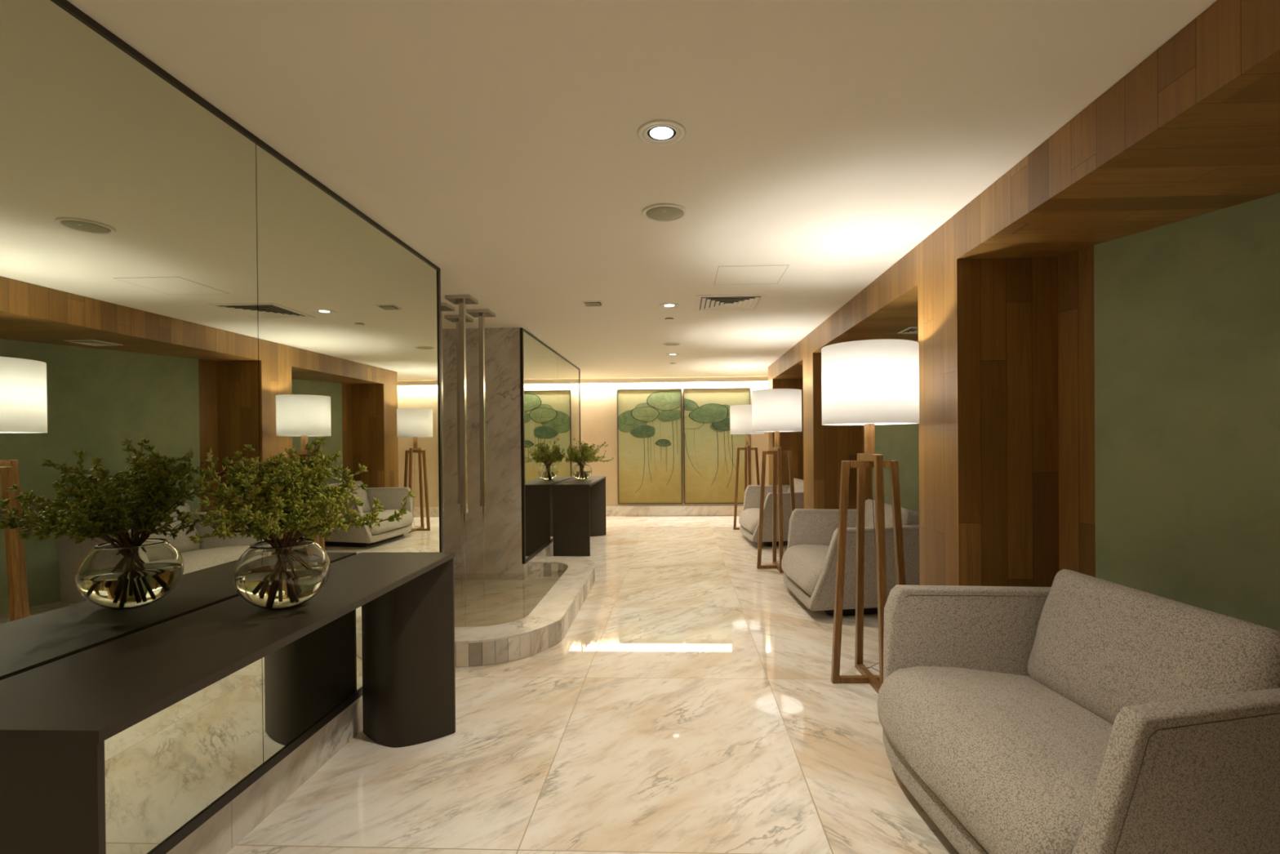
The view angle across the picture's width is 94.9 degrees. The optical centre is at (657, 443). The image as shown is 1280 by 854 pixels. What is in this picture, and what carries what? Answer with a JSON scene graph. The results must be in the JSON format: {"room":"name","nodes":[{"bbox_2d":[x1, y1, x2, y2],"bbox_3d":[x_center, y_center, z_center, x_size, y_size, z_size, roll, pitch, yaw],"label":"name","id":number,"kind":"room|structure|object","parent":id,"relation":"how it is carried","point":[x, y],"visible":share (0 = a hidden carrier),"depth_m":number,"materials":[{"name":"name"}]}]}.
{"room":"hotel lobby","nodes":[
{"label":"hotel lobby","id":0,"kind":"room"},
{"bbox_2d":[442,327,522,579],"bbox_3d":[-2.521,0.108,7.086,2.635,2.353,3.175,0,0,2],"label":"wall","id":1,"kind":"structure","parent":0,"point":[503,548],"depth_m":5.46,"materials":[{"name":"stone"}]},
{"bbox_2d":[521,541,553,579],"bbox_3d":[-1.185,1.194,7.043,0.023,0.158,3.173,0,0,2],"label":"baseboard","id":2,"kind":"structure","parent":1,"relation":"attached to","point":[548,551],"depth_m":6.14,"materials":[{"name":"stone"}]},
{"bbox_2d":[520,327,581,564],"bbox_3d":[-1.191,0.017,7.035,0.026,2.192,3.168,0,0,2],"label":"wall mirror","id":3,"kind":"object","parent":1,"relation":"attached to","point":[550,384],"visible":0.74,"depth_m":6.24,"materials":[{"name":"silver metal"}]},
{"bbox_2d":[226,515,959,853],"bbox_3d":[-0.151,1.332,3.726,7.800,0.100,12.820,0,0,2],"label":"floor","id":4,"kind":"structure","parent":0,"point":[690,704],"depth_m":2.51,"materials":[{"name":"beige stone"}]},
{"bbox_2d":[0,551,455,853],"bbox_3d":[-1.144,0.897,1.833,0.425,0.805,1.616,0,0,2],"label":"console table","id":5,"kind":"object","parent":4,"relation":"on","point":[57,717],"visible":0.99,"depth_m":1.41,"materials":[{"name":"black wood"}]},
{"bbox_2d":[232,537,330,609],"bbox_3d":[-1.136,0.398,1.787,0.250,0.192,0.250,0,0,2],"label":"glass vase","id":6,"kind":"object","parent":5,"relation":"on","point":[266,576],"visible":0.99,"depth_m":1.70,"materials":[{"name":"clear glass"}]},
{"bbox_2d":[181,436,415,546],"bbox_3d":[-1.096,0.221,1.746,0.601,0.485,0.484,0,0,32],"label":"plant","id":7,"kind":"object","parent":6,"relation":"in","point":[297,493],"visible":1,"depth_m":1.71,"materials":[{"name":"green plant"}]},
{"bbox_2d":[453,556,595,666],"bbox_3d":[-1.403,1.212,4.625,1.630,0.148,2.477,0,0,2],"label":"basin","id":8,"kind":"object","parent":4,"relation":"on","point":[517,619],"visible":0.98,"depth_m":4.34,"materials":[{"name":"cream marble"},{"name":"water"}]},
{"bbox_2d":[551,476,606,555],"bbox_3d":[-0.940,0.866,7.357,0.425,0.805,1.475,0,0,2],"label":"console table","id":9,"kind":"object","parent":4,"relation":"on","point":[579,506],"visible":0.91,"depth_m":6.62,"materials":[{"name":"black wood"}]},
{"bbox_2d":[572,464,591,479],"bbox_3d":[-0.949,0.366,7.429,0.250,0.192,0.250,0,0,2],"label":"glass vase","id":10,"kind":"object","parent":9,"relation":"on","point":[580,472],"visible":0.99,"depth_m":7.34,"materials":[{"name":"clear glass"}]},
{"bbox_2d":[562,438,613,464],"bbox_3d":[-0.855,0.184,7.448,0.613,0.508,0.593,0,0,2],"label":"bouquet","id":11,"kind":"object","parent":10,"relation":"in","point":[575,455],"visible":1,"depth_m":7.34,"materials":[{"name":"green plant"}]},
{"bbox_2d":[729,404,764,529],"bbox_3d":[1.301,0.351,8.460,0.487,1.785,0.487,0,0,-1],"label":"floor lamp","id":12,"kind":"object","parent":4,"relation":"on","point":[740,415],"visible":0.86,"depth_m":8.32,"materials":[{"name":"brown wood"}]},
{"bbox_2d":[738,484,804,546],"bbox_3d":[1.611,0.916,7.599,1.043,0.660,1.261,-1,0,-3],"label":"sofa","id":13,"kind":"object","parent":4,"relation":"on","point":[748,519],"visible":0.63,"depth_m":7.04,"materials":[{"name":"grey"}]},
{"bbox_2d":[738,507,759,533],"bbox_3d":[1.546,0.982,7.573,0.908,0.214,1.051,-1,0,-3],"label":"seat cushion","id":14,"kind":"object","parent":13,"relation":"on","point":[748,519],"depth_m":7.43,"materials":[{"name":"grey fabric"}]},
{"bbox_2d":[787,478,804,492],"bbox_3d":[1.870,0.714,7.613,0.290,0.480,0.865,-1,0,-3],"label":"cushion","id":15,"kind":"object","parent":13,"relation":"on","point":[798,483],"visible":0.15,"depth_m":7.58,"materials":[{"name":"beige fabric"}]},
{"bbox_2d":[751,388,801,573],"bbox_3d":[1.207,0.366,5.902,0.487,1.785,0.487,0,0,1],"label":"floor lamp","id":16,"kind":"object","parent":4,"relation":"on","point":[776,411],"visible":0.96,"depth_m":5.75,"materials":[{"name":"brown wood"}]},
{"bbox_2d":[768,378,803,484],"bbox_3d":[2.567,0.166,8.344,1.890,2.136,0.408,0,0,2],"label":"trim","id":17,"kind":"structure","parent":4,"relation":"on","point":[788,441],"depth_m":8.16,"materials":[{"name":"brown wood"}]},
{"bbox_2d":[781,508,919,615],"bbox_3d":[1.583,0.931,4.778,1.043,0.660,1.261,0,0,-1],"label":"sofa","id":18,"kind":"object","parent":4,"relation":"on","point":[809,560],"visible":0.68,"depth_m":4.25,"materials":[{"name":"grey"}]},
{"bbox_2d":[781,544,829,595],"bbox_3d":[1.517,0.997,4.754,0.908,0.214,1.051,0,0,-1],"label":"seat cushion","id":19,"kind":"object","parent":18,"relation":"on","point":[802,565],"depth_m":4.64,"materials":[{"name":"grey fabric"}]},
{"bbox_2d":[855,498,919,527],"bbox_3d":[1.844,0.729,4.784,0.296,0.481,0.870,0,0,-2],"label":"cushion","id":20,"kind":"object","parent":18,"relation":"on","point":[908,517],"visible":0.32,"depth_m":4.56,"materials":[{"name":"grey fabric"}]},
{"bbox_2d":[821,338,919,693],"bbox_3d":[1.133,0.381,3.127,0.487,1.785,0.487,0,0,0],"label":"floor lamp","id":21,"kind":"object","parent":4,"relation":"on","point":[868,384],"visible":0.95,"depth_m":2.98,"materials":[{"name":"brown wood"}]},
{"bbox_2d":[831,422,915,425],"bbox_3d":[1.128,-0.103,3.124,0.481,0.001,0.481,0,0,0],"label":"diffuser","id":22,"kind":"object","parent":21,"relation":"attached to","point":[866,423],"depth_m":3.16,"materials":[{"name":"white plastic"}]},
{"bbox_2d":[876,584,1279,853],"bbox_3d":[1.383,0.948,1.970,1.043,0.660,1.261,-1,0,-3],"label":"sofa","id":23,"kind":"object","parent":4,"relation":"on","point":[1002,762],"visible":0.89,"depth_m":1.66,"materials":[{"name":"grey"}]},
{"bbox_2d":[876,666,1113,853],"bbox_3d":[1.317,1.013,1.944,0.908,0.214,1.051,-1,0,-3],"label":"seat cushion","id":24,"kind":"object","parent":23,"relation":"on","point":[1015,762],"depth_m":1.83,"materials":[{"name":"grey fabric"}]},
{"bbox_2d":[1027,568,1279,724],"bbox_3d":[1.644,0.745,1.985,0.285,0.480,0.864,-1,0,-3],"label":"cushion","id":25,"kind":"object","parent":23,"relation":"on","point":[1105,646],"visible":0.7,"depth_m":1.92,"materials":[{"name":"grey fabric"}]},
{"bbox_2d":[66,0,1217,377],"bbox_3d":[-0.177,-1.121,3.583,7.800,0.100,12.560,0,0,2],"label":"ceiling","id":26,"kind":"structure","parent":0,"point":[498,141],"depth_m":1.95,"materials":[{"name":"beige paint"}]},
{"bbox_2d":[440,302,454,509],"bbox_3d":[-1.671,0.078,4.530,0.180,2.279,0.180,0,0,2],"label":"spout","id":27,"kind":"object","parent":26,"relation":"attached to","point":[445,306],"visible":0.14,"depth_m":4.53,"materials":[{"name":"silver metal"}]},
{"bbox_2d":[444,314,473,586],"bbox_3d":[-1.662,0.075,4.965,0.180,2.279,0.180,0,0,2],"label":"spout","id":28,"kind":"object","parent":26,"relation":"attached to","point":[454,318],"visible":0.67,"depth_m":4.95,"materials":[{"name":"silver metal"}]},
{"bbox_2d":[444,294,478,608],"bbox_3d":[-1.418,0.077,4.306,0.180,2.279,0.180,0,0,2],"label":"spout","id":29,"kind":"object","parent":26,"relation":"attached to","point":[460,300],"visible":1,"depth_m":4.29,"materials":[{"name":"silver metal"}]},
{"bbox_2d":[466,309,495,573],"bbox_3d":[-1.414,0.074,4.766,0.180,2.279,0.180,0,0,2],"label":"spout","id":30,"kind":"object","parent":26,"relation":"attached to","point":[480,313],"visible":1,"depth_m":4.75,"materials":[{"name":"silver metal"}]},
{"bbox_2d":[582,300,604,306],"bbox_3d":[-0.490,-1.066,4.500,0.144,0.012,0.144,0,0,2],"label":"air vent","id":31,"kind":"object","parent":26,"relation":"attached to","point":[599,303],"visible":1,"depth_m":4.48,"materials":[{"name":"beige metal"}]},
{"bbox_2d":[637,119,685,146],"bbox_3d":[0.015,-1.061,2.013,0.166,0.005,0.166,0,0,2],"label":"recessed light","id":32,"kind":"object","parent":26,"relation":"in","point":[668,132],"visible":1,"depth_m":2.01,"materials":[{"name":"beige metal"}]},
{"bbox_2d":[641,203,687,222],"bbox_3d":[0.035,-1.063,2.715,0.210,0.009,0.210,0,0,2],"label":"ceiling speaker","id":33,"kind":"object","parent":26,"relation":"attached to","point":[659,212],"visible":1,"depth_m":2.70,"materials":[{"name":"beige"}]},
{"bbox_2d":[645,206,683,220],"bbox_3d":[0.035,-1.063,2.715,0.172,0.007,0.172,0,0,2],"label":"grille","id":34,"kind":"object","parent":33,"relation":"attached to","point":[652,213],"depth_m":2.71,"materials":[{"name":"beige metal"}]},
{"bbox_2d":[658,302,679,308],"bbox_3d":[0.096,-1.075,4.594,0.166,0.005,0.166,0,0,2],"label":"recessed light","id":35,"kind":"object","parent":26,"relation":"in","point":[668,305],"visible":1,"depth_m":4.59,"materials":[{"name":"beige"}]},
{"bbox_2d":[664,317,674,320],"bbox_3d":[0.107,-1.076,5.099,0.082,0.010,0.082,0,0,2],"label":"sprinkler cover","id":36,"kind":"object","parent":26,"relation":"attached to","point":[667,318],"visible":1,"depth_m":5.09,"materials":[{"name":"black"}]},
{"bbox_2d":[662,342,681,346],"bbox_3d":[0.165,-1.083,6.436,0.210,0.009,0.210,0,0,2],"label":"ceiling speaker","id":37,"kind":"object","parent":26,"relation":"attached to","point":[668,344],"visible":1,"depth_m":6.41,"materials":[{"name":"beige"}]},
{"bbox_2d":[664,342,679,345],"bbox_3d":[0.165,-1.084,6.436,0.172,0.007,0.172,0,0,2],"label":"grille","id":38,"kind":"object","parent":37,"relation":"attached to","point":[665,344],"depth_m":6.41,"materials":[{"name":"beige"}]},
{"bbox_2d":[666,353,679,355],"bbox_3d":[0.194,-1.090,7.228,0.166,0.005,0.166,0,0,2],"label":"recessed light","id":39,"kind":"object","parent":26,"relation":"in","point":[668,354],"visible":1,"depth_m":7.23,"materials":[{"name":"beige metal"}]},
{"bbox_2d":[694,293,766,311],"bbox_3d":[0.552,-1.075,4.527,0.506,0.012,0.506,0,0,2],"label":"ceiling vent","id":40,"kind":"object","parent":26,"relation":"in","point":[710,302],"visible":1,"depth_m":4.49,"materials":[{"name":"beige metal"}]},
{"bbox_2d":[714,265,788,284],"bbox_3d":[0.593,-1.077,3.774,0.425,0.001,0.422,0,0,2],"label":"access panel","id":41,"kind":"object","parent":26,"relation":"attached to","point":[748,274],"visible":1,"depth_m":3.76,"materials":[{"name":"beige paint"}]},
{"bbox_2d":[768,0,1279,381],"bbox_3d":[1.442,-0.972,2.961,0.060,0.215,11.236,0,0,2],"label":"beam","id":42,"kind":"structure","parent":26,"relation":"attached to","point":[1231,45],"depth_m":1.81,"materials":[{"name":"brown wood"}]},
{"bbox_2d":[580,375,768,506],"bbox_3d":[0.073,0.009,10.074,7.800,2.473,0.100,0,0,2],"label":"wall","id":43,"kind":"structure","parent":0,"point":[598,401],"depth_m":10.05,"materials":[{"name":"beige paint"}]},
{"bbox_2d":[617,388,682,504],"bbox_3d":[-0.126,0.058,10.010,1.098,1.955,0.040,0,0,2],"label":"painting","id":44,"kind":"object","parent":43,"relation":"attached to","point":[650,455],"visible":1,"depth_m":10.00,"materials":[{"name":"yellow paint"}]},
{"bbox_2d":[580,376,768,383],"bbox_3d":[0.006,-1.060,9.877,7.500,0.080,0.012,0,0,2],"label":"trim","id":45,"kind":"structure","parent":43,"relation":"attached to","point":[731,378],"depth_m":9.86,"materials":[{"name":"beige paint"}]},
{"bbox_2d":[605,505,743,516],"bbox_3d":[0.080,1.157,10.021,7.600,0.178,0.018,0,0,2],"label":"baseboard","id":46,"kind":"structure","parent":43,"relation":"attached to","point":[664,510],"depth_m":10.01,"materials":[{"name":"stone"}]},
{"bbox_2d":[683,387,751,503],"bbox_3d":[1.019,0.048,9.968,1.130,1.955,0.040,0,0,2],"label":"painting","id":47,"kind":"object","parent":43,"relation":"attached to","point":[710,451],"visible":0.88,"depth_m":9.96,"materials":[{"name":"yellow paint"}]},
{"bbox_2d":[777,363,803,378],"bbox_3d":[2.400,-0.919,7.143,1.544,0.050,1.992,0,0,2],"label":"soffit","id":48,"kind":"structure","parent":0,"point":[797,372],"depth_m":7.61,"materials":[{"name":"brown wood"}]},
{"bbox_2d":[819,291,918,352],"bbox_3d":[2.426,-0.905,4.424,1.799,0.050,2.514,0,0,2],"label":"soffit","id":49,"kind":"structure","parent":0,"point":[904,315],"depth_m":4.33,"materials":[{"name":"brown wood"}]},
{"bbox_2d":[897,326,918,333],"bbox_3d":[2.032,-0.871,4.543,0.250,0.012,0.250,0,0,2],"label":"air vent","id":50,"kind":"object","parent":49,"relation":"attached to","point":[911,330],"visible":0.43,"depth_m":4.57,"materials":[{"name":"beige metal"}]},
{"bbox_2d":[872,340,919,512],"bbox_3d":[2.599,0.177,4.342,0.072,2.156,2.649,-1,0,-24],"label":"wall","id":51,"kind":"structure","parent":0,"point":[900,442],"depth_m":5.21,"materials":[{"name":"green paint"}]},
{"bbox_2d":[802,352,861,509],"bbox_3d":[2.477,0.179,5.918,1.890,2.136,0.463,0,0,2],"label":"column","id":52,"kind":"structure","parent":51,"relation":"attached to","point":[824,446],"depth_m":5.72,"materials":[{"name":"brown wood"}]},
{"bbox_2d":[861,425,872,500],"bbox_3d":[2.052,0.175,5.620,0.142,2.156,0.165,0,0,2],"label":"wall panel","id":53,"kind":"object","parent":51,"relation":"attached to","point":[868,470],"depth_m":5.62,"materials":[{"name":"brown wood"}]},
{"bbox_2d":[917,257,1058,586],"bbox_3d":[2.367,0.196,2.950,1.890,2.136,0.450,0,0,2],"label":"column","id":54,"kind":"structure","parent":51,"relation":"attached to","point":[988,328],"depth_m":2.75,"materials":[{"name":"brown wood"}]},
{"bbox_2d":[970,66,1279,258],"bbox_3d":[2.318,-0.889,1.460,1.802,0.050,2.519,0,0,2],"label":"soffit","id":55,"kind":"structure","parent":0,"point":[1228,156],"depth_m":1.95,"materials":[{"name":"brown wood"}]},
{"bbox_2d":[1093,192,1279,631],"bbox_3d":[2.491,0.193,1.377,0.072,2.156,2.654,-1,0,-24],"label":"wall","id":56,"kind":"structure","parent":0,"point":[1187,312],"depth_m":2.26,"materials":[{"name":"green paint"}]},
{"bbox_2d":[1057,245,1095,577],"bbox_3d":[1.942,0.191,2.658,0.142,2.156,0.165,0,0,2],"label":"wall panel","id":57,"kind":"object","parent":56,"relation":"attached to","point":[1075,269],"visible":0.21,"depth_m":2.65,"materials":[{"name":"brown wood"}]},
{"bbox_3d":[-1.588,0.134,0.532,0.285,2.353,6.145,0,0,2],"label":"wall","id":58,"kind":"structure","parent":0,"visible":0},
{"bbox_2d":[0,0,443,853],"bbox_3d":[-1.430,0.053,0.565,0.026,2.192,6.022,0,0,2],"label":"wall mirror","id":59,"kind":"object","parent":58,"relation":"attached to","point":[175,287],"visible":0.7,"depth_m":1.67,"materials":[{"name":"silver metal"}]},
{"bbox_2d":[166,695,363,853],"bbox_3d":[-1.426,1.230,0.532,0.023,0.158,6.143,0,0,2],"label":"baseboard","id":60,"kind":"structure","parent":58,"relation":"attached to","point":[224,830],"depth_m":2.07,"materials":[{"name":"stone"}]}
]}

